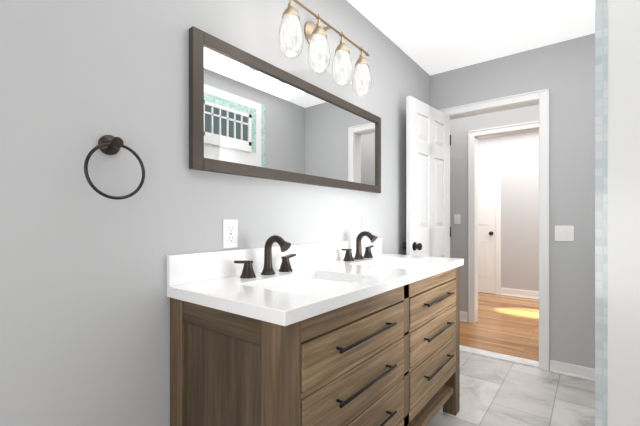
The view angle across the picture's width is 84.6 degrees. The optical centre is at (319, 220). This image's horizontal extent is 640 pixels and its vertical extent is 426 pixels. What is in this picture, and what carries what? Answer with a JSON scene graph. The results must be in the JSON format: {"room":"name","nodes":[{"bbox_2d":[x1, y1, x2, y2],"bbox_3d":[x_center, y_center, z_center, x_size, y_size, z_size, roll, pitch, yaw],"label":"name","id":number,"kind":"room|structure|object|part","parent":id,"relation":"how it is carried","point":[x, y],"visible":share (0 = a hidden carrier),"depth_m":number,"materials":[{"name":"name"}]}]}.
{"room":"bathroom","nodes":[
{"label":"bathroom","id":0,"kind":"room"},
{"bbox_2d":[0,0,429,425],"bbox_3d":[-0.256,-0.098,1.660,0.120,2.440,4.190,0,0,38],"label":"wall","id":1,"kind":"structure","parent":0,"point":[84,320],"depth_m":1.10,"materials":[{"name":"grey paint"}]},
{"bbox_2d":[84,135,144,199],"bbox_3d":[-0.614,-0.161,1.044,0.064,0.197,0.167,0,0,38],"label":"towel ring","id":2,"kind":"object","parent":1,"relation":"attached to","point":[109,145],"visible":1,"depth_m":1.04,"materials":[{"name":"black metal"}]},
{"bbox_2d":[223,220,237,247],"bbox_3d":[-0.361,0.052,1.419,0.008,0.114,0.070,0,0,38],"label":"electrical outlet","id":3,"kind":"object","parent":1,"relation":"attached to","point":[230,233],"visible":1,"depth_m":1.42,"materials":[{"name":"white plastic"}]},
{"bbox_2d":[167,239,382,286],"bbox_3d":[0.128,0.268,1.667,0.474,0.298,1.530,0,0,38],"label":"backsplash","id":4,"kind":"structure","parent":1,"relation":"attached to","point":[191,267],"depth_m":1.46,"materials":[{"name":"white stone"}]},
{"bbox_2d":[189,26,380,192],"bbox_3d":[-0.031,-0.443,1.827,0.028,0.510,1.420,0,0,38],"label":"mirror","id":5,"kind":"object","parent":1,"relation":"attached to","point":[250,115],"visible":1,"depth_m":1.57,"materials":[{"name":"brown mirror"}]},
{"bbox_2d":[278,0,370,95],"bbox_3d":[0.028,-0.876,1.782,0.178,0.317,0.762,0,0,38],"label":"sconce","id":6,"kind":"object","parent":1,"relation":"attached to","point":[290,38],"visible":1,"depth_m":1.67,"materials":[{"name":"glass"}]},
{"bbox_3d":[-0.126,-0.803,1.526,0.109,0.170,0.109,0,0,38],"label":"lamp shade","id":7,"kind":"part","parent":6,"relation":"part of","materials":[{"name":"white glass"}]},
{"bbox_3d":[-0.005,-0.803,1.683,0.109,0.170,0.109,0,0,38],"label":"lamp shade","id":8,"kind":"part","parent":6,"relation":"part of","materials":[{"name":"white glass"}]},
{"bbox_3d":[0.116,-0.803,1.839,0.109,0.170,0.109,0,0,38],"label":"lamp shade","id":9,"kind":"part","parent":6,"relation":"part of","materials":[{"name":"white glass"}]},
{"bbox_3d":[0.237,-0.803,1.996,0.109,0.170,0.109,0,0,38],"label":"lamp shade","id":10,"kind":"part","parent":6,"relation":"part of","materials":[{"name":"white glass"}]},
{"bbox_2d":[361,218,367,231],"bbox_3d":[0.287,0.037,2.258,0.008,0.114,0.070,0,0,38],"label":"electrical outlet","id":11,"kind":"object","parent":1,"relation":"attached to","point":[364,224],"visible":0.77,"depth_m":2.25,"materials":[{"name":"white plastic"}]},
{"bbox_2d":[347,0,594,74],"bbox_3d":[1.149,-1.368,2.318,4.700,0.100,6.950,0,0,38],"label":"ceiling","id":12,"kind":"structure","parent":0,"point":[431,37],"depth_m":2.37,"materials":[{"name":"white paint"}]},
{"bbox_2d":[450,105,538,311],"bbox_3d":[2.131,-0.098,3.588,4.700,2.440,0.120,0,0,38],"label":"wall","id":13,"kind":"structure","parent":0,"point":[460,128],"depth_m":3.92,"materials":[{"name":"grey paint"}]},
{"bbox_2d":[454,214,460,223],"bbox_3d":[1.543,-0.018,3.956,0.070,0.114,0.016,0,0,38],"label":"light switch","id":14,"kind":"object","parent":13,"relation":"attached to","point":[457,218],"visible":1,"depth_m":3.96,"materials":[{"name":"white plastic"}]},
{"bbox_2d":[460,311,467,321],"bbox_3d":[0.929,1.067,4.425,1.775,0.110,0.026,0,0,38],"label":"baseboard","id":15,"kind":"structure","parent":13,"relation":"attached to","point":[463,316],"depth_m":3.90,"materials":[{"name":"white"}]},
{"bbox_2d":[468,121,538,322],"bbox_3d":[2.052,0.068,3.649,0.936,2.108,0.164,0,0,38],"label":"trim","id":16,"kind":"structure","parent":13,"relation":"attached to","point":[474,136],"depth_m":3.85,"materials":[{"name":"white wood"}]},
{"bbox_2d":[460,292,538,361],"bbox_3d":[2.394,1.152,3.928,4.700,0.060,2.640,0,0,38],"label":"floor","id":17,"kind":"structure","parent":0,"point":[506,325],"depth_m":3.70,"materials":[{"name":"brown wood"}]},
{"bbox_2d":[478,131,538,293],"bbox_3d":[3.238,-0.098,5.020,4.700,2.440,0.120,0,0,38],"label":"wall","id":18,"kind":"structure","parent":0,"point":[518,153],"depth_m":5.18,"materials":[{"name":"grey paint"}]},
{"bbox_2d":[478,156,500,294],"bbox_3d":[2.388,0.067,5.588,0.880,2.110,0.020,0,0,38],"label":"door","id":19,"kind":"structure","parent":18,"relation":"attached to","point":[489,220],"depth_m":5.41,"materials":[{"name":"white wood"}]},
{"bbox_2d":[501,288,538,299],"bbox_3d":[3.893,1.067,4.421,2.930,0.110,0.026,0,0,38],"label":"baseboard","id":20,"kind":"structure","parent":18,"relation":"attached to","point":[520,293],"depth_m":5.16,"materials":[{"name":"white wood"}]},
{"bbox_2d":[427,351,594,425],"bbox_3d":[0.393,1.152,1.159,1.520,0.060,3.950,0,0,38],"label":"floor","id":21,"kind":"structure","parent":0,"point":[495,392],"depth_m":2.23,"materials":[{"name":"tile"}]},
{"bbox_2d":[167,263,463,425],"bbox_3d":[0.169,0.692,1.635,0.571,0.861,1.510,0,0,38],"label":"bathroom vanity","id":22,"kind":"object","parent":21,"relation":"on","point":[359,331],"depth_m":1.14,"materials":[{"name":"brown wood"}]},
{"bbox_2d":[167,255,462,322],"bbox_3d":[0.161,0.280,1.641,0.557,0.113,1.530,0,0,38],"label":"countertop","id":23,"kind":"structure","parent":22,"relation":"on","point":[286,293],"depth_m":1.33,"materials":[{"name":"white stone"}]},
{"bbox_2d":[460,345,539,368],"bbox_3d":[1.423,1.146,2.934,0.740,0.072,0.120,0,0,38],"label":"threshold","id":24,"kind":"object","parent":21,"relation":"on","point":[509,358],"visible":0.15,"depth_m":2.88,"materials":[{"name":"stone"}]},
{"bbox_2d":[430,33,594,369],"bbox_3d":[1.637,-0.098,2.769,1.520,2.440,0.120,0,0,38],"label":"wall","id":25,"kind":"structure","parent":0,"point":[563,72],"depth_m":2.57,"materials":[{"name":"grey paint"}]},
{"bbox_2d":[402,96,450,257],"bbox_3d":[0.888,0.099,2.834,0.153,2.030,0.705,0,0,43],"label":"door leaf","id":26,"kind":"structure","parent":25,"relation":"in","point":[428,144],"depth_m":2.77,"materials":[{"name":"white wood"}]},
{"bbox_3d":[0.688,0.189,2.621,0.153,0.064,0.064,0,0,43],"label":"knob","id":27,"kind":"part","parent":26,"relation":"part of","materials":[{"name":"black metal"}]},
{"bbox_2d":[439,89,548,370],"bbox_3d":[1.423,0.068,2.934,0.836,2.108,0.164,0,0,38],"label":"trim","id":28,"kind":"structure","parent":25,"relation":"attached to","point":[540,98],"depth_m":2.65,"materials":[{"name":"white wood"}]},
{"bbox_2d":[555,226,573,241],"bbox_3d":[1.785,0.092,2.568,0.116,0.114,0.016,0,0,38],"label":"bathroom light switch","id":29,"kind":"object","parent":25,"relation":"attached to","point":[564,233],"visible":1,"depth_m":2.57,"materials":[{"name":"white plastic"}]},
{"bbox_2d":[549,360,594,381],"bbox_3d":[1.952,1.079,2.433,0.610,0.085,0.026,0,0,38],"label":"baseboard","id":30,"kind":"structure","parent":25,"relation":"attached to","point":[575,371],"depth_m":2.53,"materials":[{"name":"white wood"}]},
{"bbox_2d":[608,0,639,425],"bbox_3d":[0.975,-0.098,0.955,0.350,2.440,0.100,0,0,38],"label":"wall","id":31,"kind":"structure","parent":0,"point":[623,212],"depth_m":0.99,"materials":[{"name":"white paint"}]},
{"bbox_2d":[595,0,607,425],"bbox_3d":[0.843,-0.098,1.055,0.028,2.439,0.104,0,0,38],"label":"wall","id":32,"kind":"structure","parent":31,"relation":"attached to","point":[601,212],"depth_m":1.01,"materials":[{"name":"tile"}]}
]}

